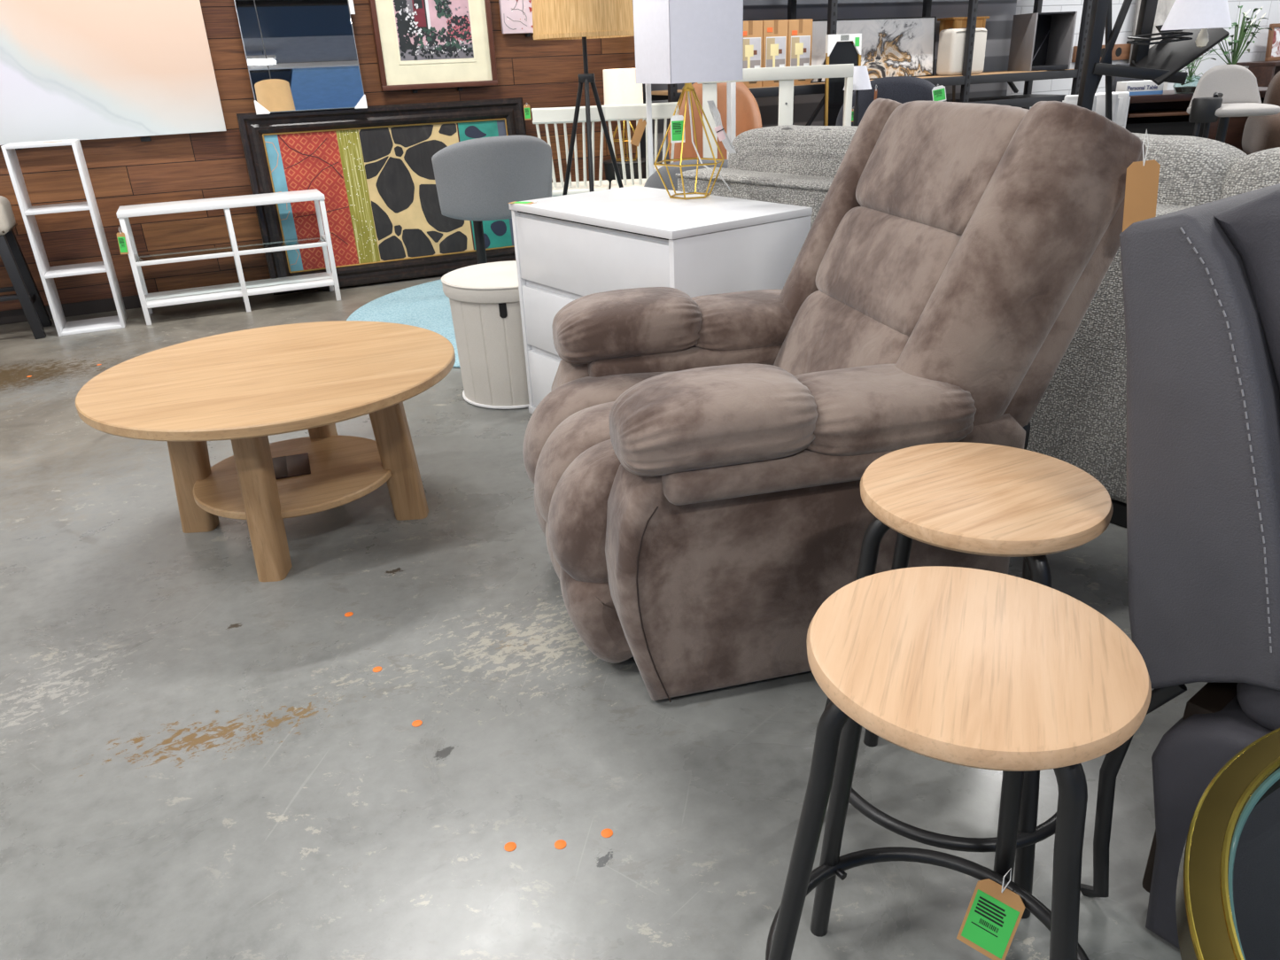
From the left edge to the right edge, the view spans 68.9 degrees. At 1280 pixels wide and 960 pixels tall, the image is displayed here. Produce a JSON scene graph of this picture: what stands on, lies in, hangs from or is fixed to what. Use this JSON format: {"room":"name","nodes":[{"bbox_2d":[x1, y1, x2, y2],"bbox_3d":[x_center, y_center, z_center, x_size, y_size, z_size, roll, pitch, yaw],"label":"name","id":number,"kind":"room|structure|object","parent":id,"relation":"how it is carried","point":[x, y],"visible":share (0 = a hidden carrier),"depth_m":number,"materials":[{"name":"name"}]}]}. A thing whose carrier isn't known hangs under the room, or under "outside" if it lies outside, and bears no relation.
{"room":"store","nodes":[
{"label":"store","id":0,"kind":"room"},
{"bbox_2d":[531,0,634,195],"bbox_3d":[-0.230,-1.532,4.300,0.557,1.563,0.547,-2,24,0],"label":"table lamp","id":1,"kind":"object","parent":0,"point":[552,19],"visible":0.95,"depth_m":3.99,"materials":[{"name":"wicker"}]},
{"bbox_2d":[0,273,1208,959],"bbox_3d":[2.140,0.438,1.769,14.400,0.120,11.070,-13,26,-21],"label":"floor","id":2,"kind":"structure","parent":0,"point":[202,758],"depth_m":1.73,"materials":[{"name":"concrete"}]},
{"bbox_2d":[0,195,52,339],"bbox_3d":[-3.450,-0.979,4.503,0.874,0.667,0.324,-13,26,-21],"label":"chair","id":3,"kind":"object","parent":2,"relation":"on","point":[25,287],"visible":1,"depth_m":4.61,"materials":[{"name":"beige fabric"}]},
{"bbox_2d":[0,138,127,336],"bbox_3d":[-2.856,-1.211,4.665,0.302,0.905,0.260,-13,26,-21],"label":"bookcase","id":4,"kind":"object","parent":2,"relation":"on","point":[47,273],"visible":1,"depth_m":4.63,"materials":[{"name":"white laminate"}]},
{"bbox_2d":[116,189,341,325],"bbox_3d":[-2.179,-1.211,5.013,0.991,0.566,0.308,-13,26,-21],"label":"console table","id":5,"kind":"object","parent":2,"relation":"on","point":[243,289],"visible":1,"depth_m":4.94,"materials":[{"name":"white wood"}]},
{"bbox_2d":[116,225,128,254],"bbox_3d":[-2.570,-1.189,4.625,0.042,0.136,0.004,-15,27,-26],"label":"price tag","id":6,"kind":"object","parent":5,"relation":"hanging from","point":[121,238],"visible":1,"depth_m":4.63,"materials":[{"name":"green paper"}]},
{"bbox_2d":[136,235,325,262],"bbox_3d":[-2.183,-1.239,5.007,0.939,0.006,0.266,-13,26,-21],"label":"shelf","id":7,"kind":"object","parent":5,"relation":"attached to","point":[197,257],"depth_m":4.95,"materials":[{"name":"white wood"}]},
{"bbox_2d":[144,271,333,308],"bbox_3d":[-2.171,-1.041,5.089,0.983,0.022,0.296,-13,26,-21],"label":"shelf","id":8,"kind":"object","parent":5,"relation":"attached to","point":[221,291],"depth_m":5.04,"materials":[{"name":"white wood"}]},
{"bbox_2d":[75,320,455,581],"bbox_3d":[-0.950,-0.092,2.544,0.930,0.455,0.930,-2,24,0],"label":"coffee table","id":9,"kind":"object","parent":2,"relation":"on","point":[244,387],"visible":0.99,"depth_m":2.41,"materials":[{"name":"brown wood"}]},
{"bbox_2d":[271,452,310,479],"bbox_3d":[-0.983,-0.038,2.595,0.120,0.004,0.160,-11,26,-18],"label":"decorative box","id":10,"kind":"object","parent":9,"relation":"on","point":[284,467],"visible":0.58,"depth_m":2.59,"materials":[{"name":"brown leather"}]},
{"bbox_2d":[193,435,391,519],"bbox_3d":[-0.947,-0.017,2.578,0.532,0.022,0.532,-2,24,0],"label":"shelf","id":11,"kind":"object","parent":9,"relation":"attached to","point":[345,469],"depth_m":2.51,"materials":[{"name":"brown wood"}]},
{"bbox_2d":[344,612,353,616],"bbox_3d":[-0.678,0.313,2.172,0.020,0.001,0.020,-13,26,-21],"label":"sticker","id":12,"kind":"object","parent":2,"relation":"on","point":[348,614],"visible":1,"depth_m":2.17,"materials":[{"name":"orange paper"}]},
{"bbox_2d":[372,667,381,672],"bbox_3d":[-0.554,0.399,1.968,0.020,0.001,0.020,-13,26,-21],"label":"sticker","id":13,"kind":"object","parent":2,"relation":"on","point":[376,669],"visible":1,"depth_m":1.97,"materials":[{"name":"orange paper"}]},
{"bbox_2d":[236,97,527,294],"bbox_3d":[-1.397,-1.671,5.447,1.600,0.963,0.155,-13,26,-21],"label":"framed painting","id":14,"kind":"object","parent":2,"relation":"on","point":[372,167],"visible":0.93,"depth_m":5.39,"materials":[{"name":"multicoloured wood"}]},
{"bbox_2d":[523,104,531,120],"bbox_3d":[-0.673,-2.203,5.572,0.040,0.096,0.004,-13,26,-21],"label":"price tag","id":15,"kind":"object","parent":14,"relation":"attached to","point":[526,107],"visible":1,"depth_m":5.57,"materials":[{"name":"green paper"}]},
{"bbox_2d":[346,279,460,367],"bbox_3d":[-0.430,-0.904,4.838,2.136,0.011,2.136,-13,26,-21],"label":"round rug","id":16,"kind":"object","parent":2,"relation":"on","point":[426,306],"visible":0.12,"depth_m":4.86,"materials":[{"name":"blue carpet"}]},
{"bbox_2d":[431,135,551,263],"bbox_3d":[-0.687,-1.168,4.381,0.552,0.865,0.528,-13,26,-22],"label":"bar chair","id":17,"kind":"object","parent":16,"relation":"on","point":[476,180],"visible":0.8,"depth_m":4.07,"materials":[{"name":"grey fabric"}]},
{"bbox_2d":[531,105,609,196],"bbox_3d":[-0.354,-1.572,5.164,0.387,0.934,0.406,-2,24,0],"label":"spindle chair","id":18,"kind":"object","parent":16,"relation":"on","point":[554,115],"visible":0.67,"depth_m":4.88,"materials":[{"name":"beige paint"}]},
{"bbox_2d":[603,157,646,189],"bbox_3d":[-0.070,-1.600,5.595,0.274,0.607,0.274,-13,26,-21],"label":"side table","id":19,"kind":"object","parent":16,"relation":"on","point":[609,172],"visible":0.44,"depth_m":5.40,"materials":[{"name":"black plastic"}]},
{"bbox_2d":[602,68,643,161],"bbox_3d":[-0.091,-2.100,5.370,0.224,0.490,0.224,-13,26,-21],"label":"table lamp","id":20,"kind":"object","parent":19,"relation":"on","point":[620,87],"visible":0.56,"depth_m":5.23,"materials":[{"name":"gold metal"}]},
{"bbox_2d":[605,101,678,189],"bbox_3d":[0.023,-1.589,5.164,0.387,0.934,0.406,-2,24,0],"label":"spindle chair","id":21,"kind":"object","parent":16,"relation":"on","point":[665,111],"visible":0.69,"depth_m":4.84,"materials":[{"name":"beige paint"}]},
{"bbox_2d":[643,159,728,191],"bbox_3d":[0.311,-1.063,4.179,0.586,0.760,0.542,2,25,9],"label":"tub chair","id":22,"kind":"object","parent":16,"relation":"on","point":[654,181],"visible":0.05,"depth_m":3.86,"materials":[{"name":"grey fabric"}]},
{"bbox_2d":[645,82,736,178],"bbox_3d":[0.262,-1.583,4.777,0.432,1.220,0.222,-2,24,0],"label":"etagere","id":23,"kind":"object","parent":16,"relation":"on","point":[731,87],"visible":0.08,"depth_m":4.61,"materials":[{"name":"white metal"}]},
{"bbox_2d":[630,116,646,147],"bbox_3d":[-0.007,-1.786,4.778,0.091,0.147,0.004,-9,25,-14],"label":"price tag","id":24,"kind":"object","parent":23,"relation":"hanging from","point":[639,131],"visible":1,"depth_m":4.78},
{"bbox_2d":[653,165,663,172],"bbox_3d":[0.261,-1.596,4.770,0.410,0.024,0.200,-2,24,0],"label":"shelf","id":25,"kind":"object","parent":23,"relation":"attached to","point":[658,166],"depth_m":4.73,"materials":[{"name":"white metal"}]},
{"bbox_2d":[697,63,853,158],"bbox_3d":[0.633,-1.381,4.457,0.705,1.085,0.062,-2,24,1],"label":"frame","id":26,"kind":"object","parent":16,"relation":"on","point":[786,75],"visible":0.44,"depth_m":4.25,"materials":[{"name":"beige paint"}]},
{"bbox_2d":[411,720,422,727],"bbox_3d":[-0.430,0.470,1.800,0.020,0.001,0.020,-13,26,-21],"label":"sticker","id":27,"kind":"object","parent":2,"relation":"on","point":[417,723],"visible":1,"depth_m":1.80,"materials":[{"name":"orange paper"}]},
{"bbox_2d":[441,260,529,409],"bbox_3d":[-0.485,-0.556,3.513,0.468,0.465,0.468,-3,24,-2],"label":"storage bin","id":28,"kind":"object","parent":2,"relation":"on","point":[484,301],"visible":0.55,"depth_m":3.35,"materials":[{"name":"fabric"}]},
{"bbox_2d":[504,842,516,851],"bbox_3d":[-0.209,0.592,1.507,0.020,0.001,0.020,-13,26,-21],"label":"sticker","id":29,"kind":"object","parent":2,"relation":"on","point":[509,846],"visible":1,"depth_m":1.51,"materials":[{"name":"orange paper"}]},
{"bbox_2d":[554,839,566,849],"bbox_3d":[-0.129,0.589,1.507,0.020,0.001,0.020,-13,26,-21],"label":"sticker","id":30,"kind":"object","parent":2,"relation":"on","point":[560,844],"visible":1,"depth_m":1.51,"materials":[{"name":"orange paper"}]},
{"bbox_2d":[601,828,612,837],"bbox_3d":[-0.054,0.577,1.525,0.020,0.001,0.020,-13,26,-21],"label":"sticker","id":31,"kind":"object","parent":2,"relation":"on","point":[607,833],"visible":1,"depth_m":1.52,"materials":[{"name":"orange paper"}]},
{"bbox_2d":[508,186,812,414],"bbox_3d":[0.049,-0.520,3.055,0.526,0.738,0.862,-19,29,-32],"label":"dresser","id":32,"kind":"object","parent":2,"relation":"on","point":[568,248],"visible":0.51,"depth_m":2.75,"materials":[{"name":"white laminate"}]},
{"bbox_2d":[507,201,538,204],"bbox_3d":[-0.378,-0.912,3.055,0.106,0.009,0.040,10,27,25],"label":"price tag","id":33,"kind":"object","parent":32,"relation":"on","point":[515,202],"visible":1,"depth_m":3.05,"materials":[{"name":"green paper"}]},
{"bbox_2d":[632,0,743,199],"bbox_3d":[0.166,-1.195,2.916,0.277,0.594,0.245,-13,26,-22],"label":"table lamp","id":34,"kind":"object","parent":32,"relation":"on","point":[686,42],"visible":0.99,"depth_m":2.77,"materials":[{"name":"white fabric"}]},
{"bbox_2d":[670,105,684,142],"bbox_3d":[0.117,-1.105,2.893,0.044,0.111,0.004,-5,24,-5],"label":"price tag","id":35,"kind":"object","parent":34,"relation":"hanging from","point":[677,120],"visible":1,"depth_m":2.90,"materials":[{"name":"green paper"}]},
{"bbox_2d":[672,123,681,133],"bbox_3d":[0.115,-1.093,2.898,0.026,0.032,0.001,-5,24,-5],"label":"print","id":36,"kind":"object","parent":35,"relation":"attached to","point":[672,123],"depth_m":2.90},
{"bbox_2d":[682,82,694,91],"bbox_3d":[0.150,-1.229,2.894,0.040,0.042,0.040,-2,24,0],"label":"socket","id":37,"kind":"object","parent":34,"relation":"attached to","point":[688,87],"depth_m":2.89,"materials":[{"name":"gold metal"}]},
{"bbox_2d":[667,81,762,162],"bbox_3d":[0.428,-1.753,5.381,0.544,1.045,0.503,2,25,11],"label":"swivel chair","id":38,"kind":"object","parent":2,"relation":"on","point":[748,112],"visible":0.16,"depth_m":5.37,"materials":[{"name":"orange leather"}]},
{"bbox_2d":[522,98,1145,702],"bbox_3d":[0.290,-0.252,2.046,1.085,1.058,0.952,-8,25,-11],"label":"recliner","id":39,"kind":"object","parent":2,"relation":"on","point":[695,466],"visible":0.98,"depth_m":1.73,"materials":[{"name":"beige fabric"}]},
{"bbox_2d":[522,371,674,582],"bbox_3d":[0.132,-0.053,2.095,0.745,0.282,0.615,-8,25,-11],"label":"footrest","id":40,"kind":"object","parent":39,"relation":"on","point":[573,467],"depth_m":1.93,"materials":[{"name":"fabric"}]},
{"bbox_2d":[773,290,909,375],"bbox_3d":[0.479,-0.236,2.069,0.239,0.298,0.550,-8,25,-11],"label":"cushion","id":41,"kind":"object","parent":39,"relation":"on","point":[814,330],"depth_m":2.05,"materials":[{"name":"beige fabric"}]},
{"bbox_2d":[815,206,961,336],"bbox_3d":[0.564,-0.440,2.007,0.214,0.250,0.540,-8,25,-11],"label":"lumbar cushion","id":42,"kind":"object","parent":39,"relation":"on","point":[881,268],"depth_m":1.94,"materials":[{"name":"brown fabric"}]},
{"bbox_2d":[855,100,1028,235],"bbox_3d":[0.666,-0.632,1.944,0.260,0.289,0.550,-8,25,-11],"label":"cushion","id":43,"kind":"object","parent":39,"relation":"on","point":[923,167],"depth_m":1.87,"materials":[{"name":"beige fabric"}]},
{"bbox_2d":[1122,129,1160,232],"bbox_3d":[0.854,-0.501,1.581,0.062,0.177,0.004,1,24,8],"label":"price tag","id":44,"kind":"object","parent":39,"relation":"hanging from","point":[1142,177],"visible":0.93,"depth_m":1.59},
{"bbox_2d":[824,33,861,125],"bbox_3d":[1.270,-2.126,5.893,0.254,1.251,0.067,-13,26,-21],"label":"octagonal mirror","id":45,"kind":"object","parent":2,"relation":"on","point":[845,48],"visible":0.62,"depth_m":5.72,"materials":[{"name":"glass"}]},
{"bbox_2d":[843,65,871,126],"bbox_3d":[1.032,-1.420,4.535,0.180,1.085,0.180,-13,26,-21],"label":"lamp","id":46,"kind":"object","parent":2,"relation":"on","point":[861,81],"visible":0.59,"depth_m":4.29,"materials":[{"name":"white fabric"}]},
{"bbox_2d":[639,0,1092,158],"bbox_3d":[1.565,-2.678,6.222,3.264,1.950,0.510,-13,26,-21],"label":"storage rack","id":47,"kind":"object","parent":2,"relation":"on","point":[1025,101],"visible":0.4,"depth_m":6.29,"materials":[{"name":"black metal"}]},
{"bbox_2d":[741,20,762,87],"bbox_3d":[0.614,-2.601,5.705,0.173,0.366,0.242,-13,26,-21],"label":"carton","id":48,"kind":"object","parent":47,"relation":"on","point":[752,29],"visible":0.46,"depth_m":5.59,"materials":[{"name":"brown cardboard"}]},
{"bbox_2d":[742,37,760,68],"bbox_3d":[0.666,-2.542,5.612,0.142,0.220,0.001,-13,26,-21],"label":"picture","id":49,"kind":"object","parent":48,"relation":"attached to","point":[751,45],"depth_m":5.60},
{"bbox_2d":[761,19,788,86],"bbox_3d":[0.774,-2.637,5.769,0.172,0.366,0.242,-13,26,-21],"label":"carton","id":50,"kind":"object","parent":47,"relation":"on","point":[774,32],"visible":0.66,"depth_m":5.65,"materials":[{"name":"brown cardboard"}]},
{"bbox_2d":[765,36,785,67],"bbox_3d":[0.827,-2.578,5.676,0.141,0.220,0.001,-13,26,-21],"label":"picture","id":51,"kind":"object","parent":50,"relation":"attached to","point":[775,46],"depth_m":5.66},
{"bbox_2d":[787,18,812,85],"bbox_3d":[0.934,-2.673,5.833,0.172,0.366,0.242,-13,26,-21],"label":"carton","id":52,"kind":"object","parent":47,"relation":"on","point":[799,31],"visible":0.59,"depth_m":5.71,"materials":[{"name":"brown cardboard"}]},
{"bbox_2d":[790,35,810,66],"bbox_3d":[0.987,-2.613,5.740,0.141,0.220,0.001,-13,26,-21],"label":"picture","id":53,"kind":"object","parent":52,"relation":"attached to","point":[800,45],"depth_m":5.73},
{"bbox_2d":[810,16,936,83],"bbox_3d":[1.490,-2.829,6.128,1.106,0.368,0.055,-13,26,-21],"label":"painting","id":54,"kind":"object","parent":47,"relation":"on","point":[891,47],"visible":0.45,"depth_m":6.18,"materials":[{"name":"paper"}]},
{"bbox_2d":[936,27,987,75],"bbox_3d":[2.177,-2.896,6.309,0.300,0.285,0.166,-13,26,-21],"label":"canister","id":55,"kind":"object","parent":47,"relation":"on","point":[951,42],"visible":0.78,"depth_m":6.24,"materials":[{"name":"white ceramic"}]},
{"bbox_2d":[936,15,989,74],"bbox_3d":[2.257,-3.056,6.564,0.320,0.360,0.172,-13,26,-21],"label":"lid","id":56,"kind":"object","parent":47,"relation":"on","point":[955,22],"visible":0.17,"depth_m":6.47,"materials":[{"name":"brown wood"}]},
{"bbox_2d":[946,93,1067,107],"bbox_3d":[2.578,-2.720,6.718,0.960,0.060,0.410,-13,26,-21],"label":"shelf","id":57,"kind":"object","parent":47,"relation":"attached to","point":[1026,100],"depth_m":6.59,"materials":[{"name":"white metal"}]},
{"bbox_2d":[1007,11,1077,70],"bbox_3d":[2.836,-3.096,6.591,0.300,0.365,0.300,-6,24,-8],"label":"cube shelf","id":58,"kind":"object","parent":47,"relation":"on","point":[1039,41],"visible":1,"depth_m":6.59,"materials":[{"name":"grey wood"}]},
{"bbox_2d":[835,76,946,126],"bbox_3d":[1.299,-1.564,4.895,0.565,1.030,0.522,2,25,11],"label":"swivel chair","id":59,"kind":"object","parent":2,"relation":"on","point":[902,89],"visible":0.1,"depth_m":4.49,"materials":[{"name":"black fabric"}]},
{"bbox_2d":[851,106,853,122],"bbox_3d":[1.052,-1.806,4.603,0.022,0.071,0.004,-2,24,0],"label":"price tag","id":60,"kind":"object","parent":59,"relation":"hanging from","point":[852,110],"visible":0.57,"depth_m":4.60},
{"bbox_2d":[873,85,877,100],"bbox_3d":[1.122,-1.820,4.444,0.014,0.121,0.004,-3,24,0],"label":"price tag","id":61,"kind":"object","parent":59,"relation":"hanging from","point":[875,89],"visible":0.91,"depth_m":4.44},
{"bbox_2d":[931,84,946,100],"bbox_3d":[1.430,-1.847,4.456,0.071,0.085,0.004,6,26,18],"label":"price tag","id":62,"kind":"object","parent":59,"relation":"hanging from","point":[939,94],"visible":0.98,"depth_m":4.46,"materials":[{"name":"green paper"}]},
{"bbox_2d":[765,566,1151,959],"bbox_3d":[0.329,0.450,1.054,0.415,0.590,0.392,-2,24,0],"label":"bar stool","id":63,"kind":"object","parent":2,"relation":"on","point":[973,668],"visible":0.98,"depth_m":0.94,"materials":[{"name":"brown wood"}]},
{"bbox_2d":[956,868,1025,959],"bbox_3d":[0.462,0.563,1.220,0.072,0.134,0.035,15,30,34],"label":"price tag","id":64,"kind":"object","parent":63,"relation":"hanging from","point":[994,913],"visible":1,"depth_m":1.22,"materials":[{"name":"green paper"}]},
{"bbox_2d":[970,896,1006,937],"bbox_3d":[0.457,0.572,1.222,0.037,0.042,0.001,22,19,31],"label":"print","id":65,"kind":"object","parent":64,"relation":"attached to","point":[981,897],"depth_m":1.22},
{"bbox_2d":[824,442,1113,918],"bbox_3d":[0.463,0.287,1.402,0.415,0.590,0.392,1,24,8],"label":"bar stool","id":66,"kind":"object","parent":2,"relation":"on","point":[980,499],"visible":0.6,"depth_m":1.29,"materials":[{"name":"wood"}]},
{"bbox_2d":[674,124,1279,527],"bbox_3d":[1.313,-0.546,2.751,0.910,0.935,2.660,-20,30,-34],"label":"sofa","id":67,"kind":"object","parent":2,"relation":"on","point":[1080,419],"visible":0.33,"depth_m":2.38,"materials":[{"name":"grey fabric"}]},
{"bbox_2d":[727,124,857,178],"bbox_3d":[0.652,-0.949,3.147,0.250,0.459,0.849,-20,30,-34],"label":"cushion","id":68,"kind":"object","parent":67,"relation":"on","point":[791,150],"depth_m":3.09,"materials":[{"name":"grey fabric"}]},
{"bbox_2d":[1132,132,1247,206],"bbox_3d":[1.168,-0.710,2.556,0.250,0.465,0.849,-20,30,-34],"label":"cushion","id":69,"kind":"object","parent":67,"relation":"on","point":[1194,171],"depth_m":2.20,"materials":[{"name":"grey fabric"}]},
{"bbox_2d":[1219,147,1279,199],"bbox_3d":[1.684,-0.464,1.968,0.250,0.459,0.849,-20,30,-34],"label":"cushion","id":70,"kind":"object","parent":67,"relation":"on","point":[1240,173],"depth_m":2.11,"materials":[{"name":"grey fabric"}]},
{"bbox_2d":[1062,94,1097,111],"bbox_3d":[2.225,-1.519,4.859,0.172,0.905,0.061,3,25,13],"label":"folding chair","id":71,"kind":"object","parent":2,"relation":"on","point":[1073,99],"visible":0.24,"depth_m":4.67,"materials":[{"name":"white paint"}]},
{"bbox_2d":[1094,93,1119,123],"bbox_3d":[2.362,-1.549,4.912,0.172,0.905,0.061,11,27,27],"label":"folding chair","id":72,"kind":"object","parent":2,"relation":"on","point":[1100,108],"visible":0.18,"depth_m":4.72,"materials":[{"name":"white paint"}]},
{"bbox_2d":[1098,91,1130,128],"bbox_3d":[2.456,-1.586,4.985,0.172,0.905,0.061,11,27,27],"label":"folding chair","id":73,"kind":"object","parent":2,"relation":"on","point":[1124,97],"visible":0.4,"depth_m":4.79,"materials":[{"name":"white paint"}]},
{"bbox_2d":[1128,0,1175,90],"bbox_3d":[4.123,-3.219,7.582,0.430,1.623,0.130,-13,26,-21],"label":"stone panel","id":74,"kind":"object","parent":2,"relation":"on","point":[1164,7],"visible":0.07,"depth_m":7.39,"materials":[{"name":"stone"}]},
{"bbox_2d":[1077,0,1229,120],"bbox_3d":[2.414,-1.818,4.474,0.618,1.751,0.234,1,24,8],"label":"exercise machine","id":75,"kind":"object","parent":2,"relation":"on","point":[1161,63],"visible":0.68,"depth_m":4.37,"materials":[{"name":"black metal"}]},
{"bbox_2d":[1080,183,1279,959],"bbox_3d":[1.119,0.155,1.058,0.632,1.070,0.997,-20,30,-34],"label":"recliner chair","id":76,"kind":"object","parent":2,"relation":"on","point":[1201,283],"visible":0.94,"depth_m":1.09,"materials":[{"name":"grey fabric"}]},
{"bbox_2d":[1214,188,1279,391],"bbox_3d":[0.949,-0.096,1.169,0.570,0.560,0.318,-20,30,-34],"label":"cushion","id":77,"kind":"object","parent":76,"relation":"on","point":[1247,228],"depth_m":1.01,"materials":[{"name":"grey leather"}]},
{"bbox_2d":[1125,86,1267,151],"bbox_3d":[2.979,-1.691,5.198,0.920,0.880,0.440,-2,24,1],"label":"desk","id":78,"kind":"object","parent":2,"relation":"on","point":[1166,113],"visible":0.13,"depth_m":4.93,"materials":[{"name":"brown wood"}]},
{"bbox_2d":[1111,63,1143,92],"bbox_3d":[2.599,-2.146,4.990,0.180,0.150,0.051,-2,24,0],"label":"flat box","id":79,"kind":"object","parent":78,"relation":"on","point":[1114,79],"visible":0.21,"depth_m":4.97,"materials":[{"name":"cardboard"}]},
{"bbox_2d":[1115,80,1163,95],"bbox_3d":[2.626,-2.062,4.903,0.200,0.066,0.101,-3,24,-2],"label":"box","id":80,"kind":"object","parent":78,"relation":"on","point":[1135,88],"visible":1,"depth_m":4.86,"materials":[{"name":"white cardboard"}]},
{"bbox_2d":[1127,108,1189,117],"bbox_3d":[2.761,-1.973,5.010,0.410,0.015,0.310,-2,24,1],"label":"shelf","id":81,"kind":"object","parent":78,"relation":"on","point":[1175,112],"depth_m":4.90,"materials":[{"name":"brown wood"}]},
{"bbox_2d":[1172,49,1216,93],"bbox_3d":[2.842,-2.106,4.813,0.257,0.203,0.163,-13,26,-21],"label":"plant","id":82,"kind":"object","parent":78,"relation":"on","point":[1190,89],"visible":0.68,"depth_m":4.80,"materials":[{"name":"green plant"}]},
{"bbox_2d":[1172,75,1200,93],"bbox_3d":[2.844,-2.051,4.836,0.140,0.085,0.140,-13,26,-21],"label":"jar","id":83,"kind":"object","parent":82,"relation":"on","point":[1190,89],"depth_m":4.81,"materials":[{"name":"teal glass"}]},
{"bbox_2d":[1209,5,1272,69],"bbox_3d":[3.163,-2.320,5.004,0.484,0.411,0.284,-23,31,-38],"label":"plant","id":84,"kind":"object","parent":78,"relation":"on","point":[1235,52],"visible":0.64,"depth_m":4.97,"materials":[{"name":"green plant"}]},
{"bbox_2d":[1188,92,1223,138],"bbox_3d":[2.513,-1.264,4.246,0.237,0.923,0.115,-13,26,-21],"label":"stand","id":85,"kind":"object","parent":2,"relation":"on","point":[1203,110],"visible":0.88,"depth_m":4.04,"materials":[{"name":"black plastic"}]},
{"bbox_2d":[1175,728,1279,959],"bbox_3d":[0.721,0.612,0.656,0.696,0.590,0.696,-22,31,-36],"label":"round mirror","id":86,"kind":"object","parent":2,"relation":"on","point":[1206,926],"visible":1,"depth_m":0.71,"materials":[{"name":"gold metal"}]},
{"bbox_2d":[1186,64,1279,142],"bbox_3d":[2.638,-1.343,4.279,0.319,1.027,0.330,1,24,7],"label":"chair","id":87,"kind":"object","parent":2,"relation":"on","point":[1238,86],"visible":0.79,"depth_m":4.17,"materials":[{"name":"grey fabric"}]},
{"bbox_2d":[1227,60,1279,86],"bbox_3d":[5.582,-3.150,8.126,1.100,0.930,0.420,-13,26,-21],"label":"table","id":88,"kind":"object","parent":2,"relation":"on","point":[1264,72],"visible":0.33,"depth_m":7.68,"materials":[{"name":"brown wood"}]},
{"bbox_2d":[1264,23,1279,61],"bbox_3d":[5.531,-3.749,7.979,0.420,0.291,0.060,-11,26,-18],"label":"framed picture","id":89,"kind":"object","parent":88,"relation":"on","point":[1273,44],"visible":0.84,"depth_m":7.93},
{"bbox_2d":[1271,27,1279,56],"bbox_3d":[5.531,-3.750,7.980,0.360,0.230,0.008,-11,20,-18],"label":"print","id":90,"kind":"object","parent":89,"relation":"attached to","point":[1276,31],"depth_m":7.93},
{"bbox_2d":[1241,70,1279,155],"bbox_3d":[3.375,-1.495,4.555,0.780,1.020,0.620,6,26,18],"label":"armchair","id":91,"kind":"object","parent":2,"relation":"on","point":[1260,133],"visible":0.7,"depth_m":4.48,"materials":[{"name":"brown leather"}]},
{"bbox_2d":[0,0,1279,310],"bbox_3d":[-0.214,-3.360,5.532,14.200,3.900,0.100,-13,26,-21],"label":"wall","id":92,"kind":"structure","parent":0,"point":[123,171],"depth_m":5.23,"materials":[{"name":"brown wood"}]},
{"bbox_2d":[0,294,141,325],"bbox_3d":[-3.269,-0.889,5.009,7.260,0.070,0.012,-13,26,-21],"label":"baseboard","id":93,"kind":"structure","parent":92,"relation":"attached to","point":[130,302],"depth_m":5.09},
{"bbox_2d":[0,0,226,145],"bbox_3d":[-2.950,-2.163,4.563,1.535,0.950,0.040,-13,27,-21],"label":"abstract canvas","id":94,"kind":"object","parent":92,"relation":"attached to","point":[70,69],"visible":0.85,"depth_m":4.70},
{"bbox_2d":[139,136,151,141],"bbox_3d":[-2.608,-1.800,4.923,0.050,0.023,0.048,-13,26,-21],"label":"clip","id":95,"kind":"object","parent":92,"relation":"attached to","point":[143,139],"visible":1,"depth_m":4.91,"materials":[{"name":"black plastic"}]},
{"bbox_2d":[233,0,367,115],"bbox_3d":[-1.819,-2.396,4.997,0.604,0.783,0.145,-13,26,-21],"label":"wall mirror","id":96,"kind":"object","parent":92,"relation":"attached to","point":[301,55],"visible":1,"depth_m":5.01,"materials":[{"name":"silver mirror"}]},
{"bbox_2d":[368,0,497,91],"bbox_3d":[-1.169,-2.629,5.249,0.675,0.780,0.052,-13,26,-21],"label":"framed print","id":97,"kind":"object","parent":92,"relation":"attached to","point":[420,44],"visible":1,"depth_m":5.30},
{"bbox_2d":[498,0,533,33],"bbox_3d":[-0.621,-2.845,5.448,0.420,0.420,0.032,-13,26,-21],"label":"floral canvas","id":98,"kind":"object","parent":92,"relation":"attached to","point":[515,15],"visible":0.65,"depth_m":5.44,"materials":[{"name":"pink fabric"}]},
{"bbox_2d":[1071,43,1202,62],"bbox_3d":[4.035,-3.458,7.517,1.450,0.115,0.030,-13,26,-21],"label":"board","id":99,"kind":"object","parent":92,"relation":"attached to","point":[1120,51],"visible":0.2,"depth_m":7.41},
{"bbox_3d":[1.981,-3.215,0.124,14.400,0.100,11.070,-13,26,-21],"label":"ceiling","id":100,"kind":"structure","parent":0,"visible":0},
{"bbox_2d":[1160,0,1232,47],"bbox_3d":[2.439,-3.227,3.641,0.280,2.798,0.280,-13,26,-21],"label":"pendant lamp","id":101,"kind":"object","parent":100,"relation":"hanging from","point":[1203,15],"visible":1,"depth_m":4.08,"materials":[{"name":"white fabric"}]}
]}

